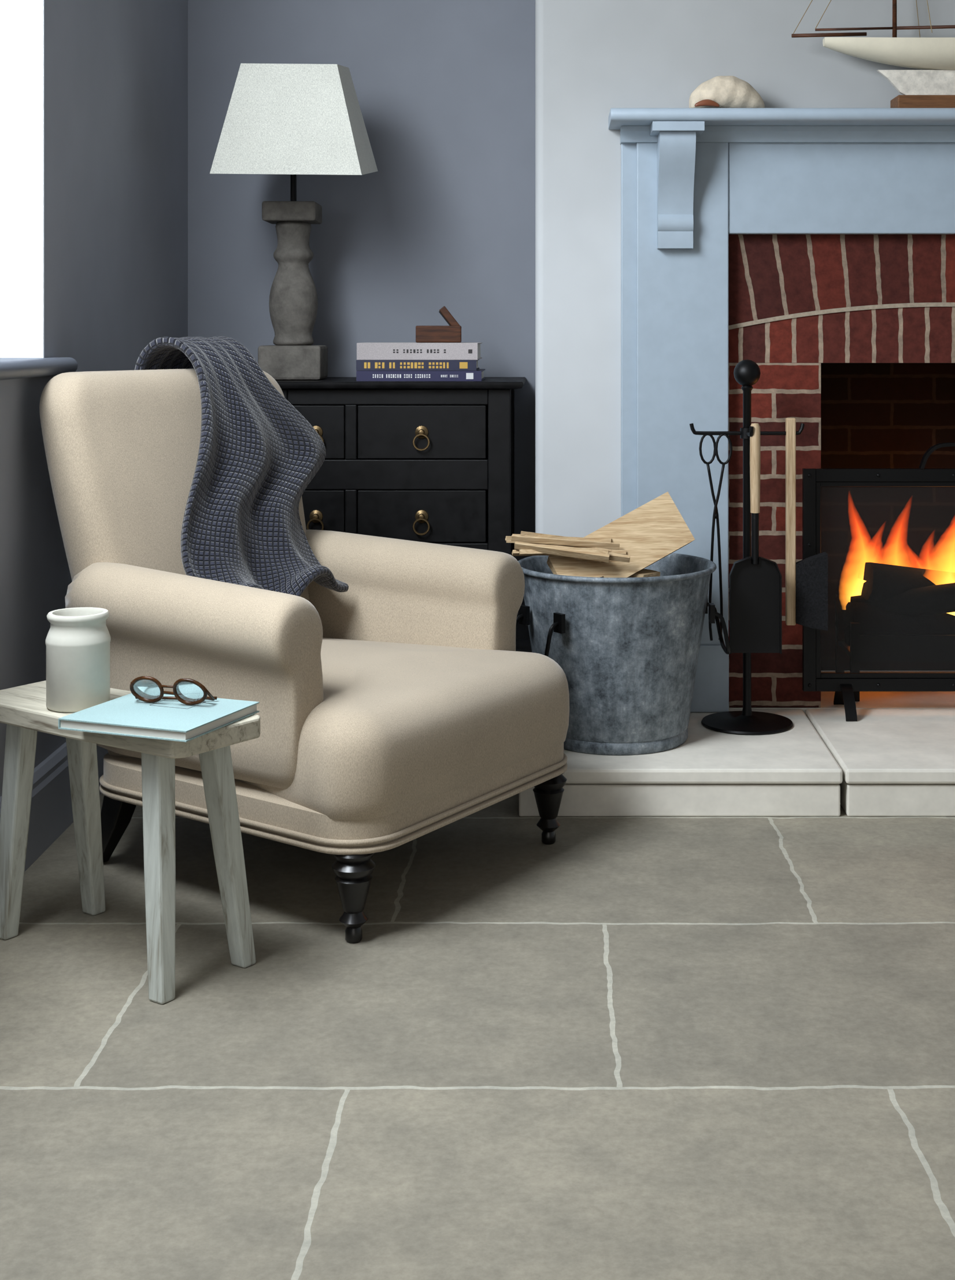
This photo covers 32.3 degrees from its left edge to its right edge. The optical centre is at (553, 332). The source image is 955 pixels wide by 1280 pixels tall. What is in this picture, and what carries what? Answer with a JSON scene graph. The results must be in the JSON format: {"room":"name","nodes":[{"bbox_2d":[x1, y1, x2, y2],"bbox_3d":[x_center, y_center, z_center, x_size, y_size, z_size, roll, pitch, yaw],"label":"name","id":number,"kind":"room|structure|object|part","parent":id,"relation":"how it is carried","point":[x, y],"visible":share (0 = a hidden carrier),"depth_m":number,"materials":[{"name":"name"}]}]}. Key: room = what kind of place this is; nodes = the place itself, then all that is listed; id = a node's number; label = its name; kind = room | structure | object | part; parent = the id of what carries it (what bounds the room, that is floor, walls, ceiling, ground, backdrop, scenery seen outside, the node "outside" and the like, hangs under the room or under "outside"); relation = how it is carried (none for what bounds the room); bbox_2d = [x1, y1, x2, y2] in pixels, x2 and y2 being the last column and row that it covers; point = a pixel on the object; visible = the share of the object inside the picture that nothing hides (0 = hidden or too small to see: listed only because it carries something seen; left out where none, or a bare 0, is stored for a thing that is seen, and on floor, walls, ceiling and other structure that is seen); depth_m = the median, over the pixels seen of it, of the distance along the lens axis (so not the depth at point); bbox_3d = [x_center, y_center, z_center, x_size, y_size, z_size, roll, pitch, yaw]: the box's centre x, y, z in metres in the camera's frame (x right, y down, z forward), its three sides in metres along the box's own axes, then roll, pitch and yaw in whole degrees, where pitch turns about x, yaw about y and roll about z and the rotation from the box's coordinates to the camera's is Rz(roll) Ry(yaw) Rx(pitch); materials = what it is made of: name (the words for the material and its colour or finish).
{"room":"living room","nodes":[
{"label":"living room","id":0,"kind":"room"},
{"bbox_2d":[0,0,187,796],"bbox_3d":[-1.160,-0.350,1.715,0.320,2.700,5.830,0,0,0],"label":"wall","id":1,"kind":"structure","parent":0,"point":[116,71],"depth_m":3.58,"materials":[{"name":"paint"}]},
{"bbox_2d":[0,0,44,357],"bbox_3d":[-1.149,-0.750,2.342,0.301,1.600,1.785,0,0,0],"label":"window","id":2,"kind":"structure","parent":1,"relation":"in","point":[22,22],"depth_m":3.23,"materials":[{"name":"glass"}]},
{"bbox_2d":[0,357,78,380],"bbox_3d":[-1.093,0.067,2.345,0.275,0.034,1.930,0,0,0],"label":"window sill","id":3,"kind":"structure","parent":1,"relation":"attached to","point":[10,368],"depth_m":3.06,"materials":[{"name":"paint"}]},
{"bbox_2d":[0,742,108,871],"bbox_3d":[-0.990,0.920,1.655,0.020,0.160,5.710,0,0,0],"label":"baseboard","id":4,"kind":"structure","parent":1,"relation":"attached to","point":[51,813],"depth_m":3.22,"materials":[{"name":"paint"}]},
{"bbox_2d":[187,0,535,639],"bbox_3d":[-0.546,-0.350,4.570,1.607,2.700,0.120,0,0,0],"label":"wall","id":5,"kind":"structure","parent":0,"point":[445,89],"depth_m":4.51,"materials":[{"name":"paint"}]},
{"bbox_2d":[515,639,531,652],"bbox_3d":[-0.511,0.920,4.500,0.937,0.160,0.020,0,0,0],"label":"baseboard","id":6,"kind":"structure","parent":5,"relation":"attached to","point":[521,645],"depth_m":4.49,"materials":[{"name":"paint"}]},
{"bbox_2d":[0,793,954,1279],"bbox_3d":[0.600,1.030,1.750,4.600,0.060,5.900,0,0,0],"label":"floor","id":7,"kind":"structure","parent":0,"point":[617,1047],"depth_m":2.25,"materials":[{"name":"stone"}]},
{"bbox_2d":[0,680,260,1004],"bbox_3d":[-0.699,0.800,2.659,0.504,0.400,0.223,0,0,34],"label":"wooden stool","id":8,"kind":"object","parent":7,"relation":"on","point":[25,712],"visible":0.84,"depth_m":2.59,"materials":[{"name":"grey wood"}]},
{"bbox_3d":[-0.886,0.815,2.713,0.079,0.370,0.036,0,0,34],"label":"leg","id":9,"kind":"part","parent":8,"relation":"part of","materials":[{"name":"grey wood"}]},
{"bbox_2d":[45,607,111,712],"bbox_3d":[-0.762,0.524,2.643,0.101,0.151,0.101,0,0,0],"label":"jar","id":10,"kind":"object","parent":8,"relation":"on","point":[78,640],"visible":0.97,"depth_m":2.60,"materials":[{"name":"ceramic"}]},
{"bbox_3d":[-0.794,0.815,2.803,0.069,0.370,0.092,0,0,34],"label":"leg","id":11,"kind":"part","parent":8,"relation":"part of","materials":[{"name":"grey wood"}]},
{"bbox_3d":[-0.596,0.815,2.494,0.076,0.370,0.061,0,0,34],"label":"leg","id":12,"kind":"part","parent":8,"relation":"part of","materials":[{"name":"grey wood"}]},
{"bbox_2d":[58,693,259,742],"bbox_3d":[-0.606,0.591,2.546,0.226,0.016,0.205,0,0,21],"label":"notebook","id":13,"kind":"object","parent":8,"relation":"on","point":[169,720],"visible":0.88,"depth_m":2.50,"materials":[{"name":"paper"}]},
{"bbox_2d":[130,675,217,705],"bbox_3d":[-0.597,0.560,2.597,0.135,0.046,0.061,0,0,14],"label":"eyeglasses","id":14,"kind":"object","parent":13,"relation":"on","point":[188,691],"visible":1,"depth_m":2.58,"materials":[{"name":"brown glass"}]},
{"bbox_3d":[-0.515,0.815,2.597,0.062,0.370,0.074,0,0,34],"label":"leg","id":15,"kind":"part","parent":8,"relation":"part of","materials":[{"name":"grey wood"}]},
{"bbox_2d":[39,368,569,943],"bbox_3d":[-0.472,0.537,3.154,0.830,0.925,0.765,0,0,31],"label":"armchair","id":16,"kind":"object","parent":7,"relation":"on","point":[400,706],"visible":0.87,"depth_m":2.98,"materials":[{"name":"fabric"}]},
{"bbox_3d":[-0.824,0.921,3.088,0.114,0.158,0.052,0,0,31],"label":"leg","id":17,"kind":"part","parent":16,"relation":"part of","materials":[{"name":"black wood"}]},
{"bbox_3d":[-0.650,0.597,2.909,0.570,0.362,0.164,0,0,32],"label":"arm","id":18,"kind":"part","parent":16,"relation":"part of","materials":[{"name":"fabric"}]},
{"bbox_2d":[134,335,348,596],"bbox_3d":[-0.649,0.277,3.360,0.423,0.538,0.473,0,0,32],"label":"throw blanket","id":19,"kind":"object","parent":16,"relation":"on","point":[258,456],"visible":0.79,"depth_m":3.31,"materials":[{"name":"grey fabric"}]},
{"bbox_3d":[-0.418,0.813,3.120,0.685,0.070,0.686,0,0,32],"label":"rail","id":20,"kind":"part","parent":16,"relation":"part of","materials":[{"name":"fabric"}]},
{"bbox_3d":[-0.328,0.924,2.708,0.072,0.152,0.072,0,0,32],"label":"leg","id":21,"kind":"part","parent":16,"relation":"part of","materials":[{"name":"black wood"}]},
{"bbox_3d":[-0.418,0.713,3.120,0.705,0.215,0.706,0,0,32],"label":"seat","id":22,"kind":"part","parent":16,"relation":"part of","materials":[{"name":"fabric"}]},
{"bbox_3d":[-0.335,0.597,3.424,0.570,0.362,0.164,0,0,32],"label":"arm","id":23,"kind":"part","parent":16,"relation":"part of","materials":[{"name":"fabric"}]},
{"bbox_3d":[-0.009,0.924,3.228,0.072,0.152,0.072,0,0,32],"label":"leg","id":24,"kind":"part","parent":16,"relation":"part of","materials":[{"name":"black wood"}]},
{"bbox_2d":[275,376,526,557],"bbox_3d":[-0.412,0.561,4.285,0.676,0.878,0.436,0,0,0],"label":"dresser","id":25,"kind":"object","parent":7,"relation":"on","point":[433,462],"visible":0.51,"depth_m":4.10,"materials":[{"name":"black paint"}]},
{"bbox_2d":[209,63,378,380],"bbox_3d":[-0.641,-0.278,4.164,0.371,0.799,0.447,0,0,-1],"label":"table lamp","id":26,"kind":"object","parent":25,"relation":"on","point":[293,119],"visible":0.99,"depth_m":3.97,"materials":[{"name":"fabric"}]},
{"bbox_3d":[-0.672,-0.426,4.262,0.250,0.185,0.250,0,0,-1],"label":"stem","id":27,"kind":"part","parent":26,"relation":"part of","materials":[{"name":"black metal"}]},
{"bbox_3d":[-0.639,-0.532,4.108,0.364,0.264,0.364,0,7,0],"label":"lamp shade","id":28,"kind":"part","parent":26,"relation":"part of","materials":[{"name":"fabric"}]},
{"bbox_3d":[-0.590,0.472,4.092,0.044,0.063,0.018,0,0,0],"label":"drawer pull","id":29,"kind":"part","parent":25,"relation":"part of","materials":[{"name":"gold metal"}]},
{"bbox_3d":[-0.590,0.263,4.092,0.044,0.063,0.018,0,0,0],"label":"drawer pull","id":30,"kind":"part","parent":25,"relation":"part of","materials":[{"name":"gold metal"}]},
{"bbox_3d":[-0.590,0.248,4.198,0.140,0.132,0.194,0,0,0],"label":"drawer","id":31,"kind":"part","parent":25,"relation":"part of","materials":[{"name":"black paint"}]},
{"bbox_3d":[-0.590,0.458,4.198,0.140,0.129,0.194,0,0,0],"label":"drawer","id":32,"kind":"part","parent":25,"relation":"part of","materials":[{"name":"black paint"}]},
{"bbox_2d":[356,342,485,380],"bbox_3d":[-0.337,0.074,4.225,0.315,0.095,0.236,0,0,0],"label":"book stack","id":33,"kind":"object","parent":25,"relation":"on","point":[376,361],"visible":1,"depth_m":4.11,"materials":[{"name":"blue"}]},
{"bbox_2d":[415,305,461,342],"bbox_3d":[-0.293,-0.021,4.215,0.116,0.093,0.052,0,0,-3],"label":"plane","id":34,"kind":"object","parent":33,"relation":"on","point":[451,333],"visible":1,"depth_m":4.19,"materials":[{"name":"brown wood"}]},
{"bbox_3d":[-0.327,0.472,4.092,0.044,0.063,0.018,0,0,0],"label":"drawer pull","id":35,"kind":"part","parent":25,"relation":"part of","materials":[{"name":"gold metal"}]},
{"bbox_3d":[-0.327,0.263,4.092,0.044,0.063,0.018,0,0,0],"label":"drawer pull","id":36,"kind":"part","parent":25,"relation":"part of","materials":[{"name":"gold metal"}]},
{"bbox_3d":[-0.327,0.458,4.198,0.320,0.129,0.194,0,0,0],"label":"drawer","id":37,"kind":"part","parent":25,"relation":"part of","materials":[{"name":"black paint"}]},
{"bbox_3d":[-0.327,0.248,4.198,0.320,0.132,0.194,0,0,0],"label":"drawer","id":38,"kind":"part","parent":25,"relation":"part of","materials":[{"name":"black paint"}]},
{"bbox_2d":[519,691,954,816],"bbox_3d":[0.988,0.950,3.884,2.125,0.100,0.982,0,0,0],"label":"hearth","id":39,"kind":"object","parent":7,"relation":"on","point":[898,758],"visible":0.72,"depth_m":3.40,"materials":[{"name":"stone"}]},
{"bbox_2d":[515,552,730,755],"bbox_3d":[0.148,0.706,3.660,0.484,0.387,0.448,0,0,0],"label":"bucket","id":40,"kind":"object","parent":39,"relation":"on","point":[626,649],"visible":0.74,"depth_m":3.50,"materials":[{"name":"metal"}]},
{"bbox_2d":[505,491,694,577],"bbox_3d":[0.111,0.588,3.647,0.424,0.464,0.172,0,0,-9],"label":"firewood","id":41,"kind":"object","parent":40,"relation":"in","point":[628,544],"visible":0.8,"depth_m":3.63,"materials":[{"name":"beige wood"}]},
{"bbox_2d":[689,359,827,735],"bbox_3d":[0.470,0.481,3.782,0.314,0.837,0.210,0,0,0],"label":"fireplace tools","id":42,"kind":"object","parent":39,"relation":"on","point":[755,581],"depth_m":3.76,"materials":[{"name":"black metal"}]},
{"bbox_2d":[608,108,954,712],"bbox_3d":[0.942,0.192,4.075,1.619,1.414,0.610,0,0,0],"label":"fireplace","id":43,"kind":"object","parent":39,"relation":"on","point":[814,247],"visible":0.75,"depth_m":3.91,"materials":[{"name":"paint"}]},
{"bbox_2d":[689,75,764,108],"bbox_3d":[0.407,-0.559,3.854,0.178,0.081,0.106,0,0,-6],"label":"seashell","id":44,"kind":"object","parent":43,"relation":"on","point":[719,91],"visible":0.77,"depth_m":3.81,"materials":[{"name":"white"}]},
{"bbox_2d":[608,108,954,129],"bbox_3d":[0.942,-0.500,3.857,1.619,0.030,0.175,0,0,0],"label":"mantel shelf","id":45,"kind":"object","parent":43,"relation":"attached to","point":[618,118],"depth_m":3.78,"materials":[{"name":"paint"}]},
{"bbox_2d":[791,0,954,108],"bbox_3d":[0.926,-0.908,3.861,0.735,0.783,0.136,0,0,0],"label":"model sailboat","id":46,"kind":"object","parent":43,"relation":"on","point":[933,87],"visible":0.96,"depth_m":3.83,"materials":[{"name":"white wood"}]},
{"bbox_2d":[853,691,859,701],"bbox_3d":[0.942,0.623,4.127,0.462,0.552,0.276,0,0,0],"label":"grate","id":47,"kind":"object","parent":39,"relation":"on","point":[856,694],"visible":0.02,"depth_m":4.01,"materials":[{"name":"black metal"}]},
{"bbox_2d":[802,442,954,721],"bbox_3d":[0.945,0.580,3.895,0.710,0.638,0.170,0,0,0],"label":"fire screen","id":48,"kind":"object","parent":39,"relation":"on","point":[887,535],"visible":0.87,"depth_m":3.90,"materials":[{"name":"black metal"}]},
{"bbox_3d":[0.945,0.585,3.895,0.650,0.465,0.001,0,0,0],"label":"panel","id":49,"kind":"part","parent":48,"relation":"part of","materials":[{"name":"clear glass"}]},
{"bbox_2d":[535,0,954,537],"bbox_3d":[1.129,-0.350,4.228,2.343,2.700,0.564,0,0,0],"label":"wall","id":50,"kind":"structure","parent":0,"point":[593,58],"depth_m":3.95,"materials":[{"name":"paint"}]}
]}

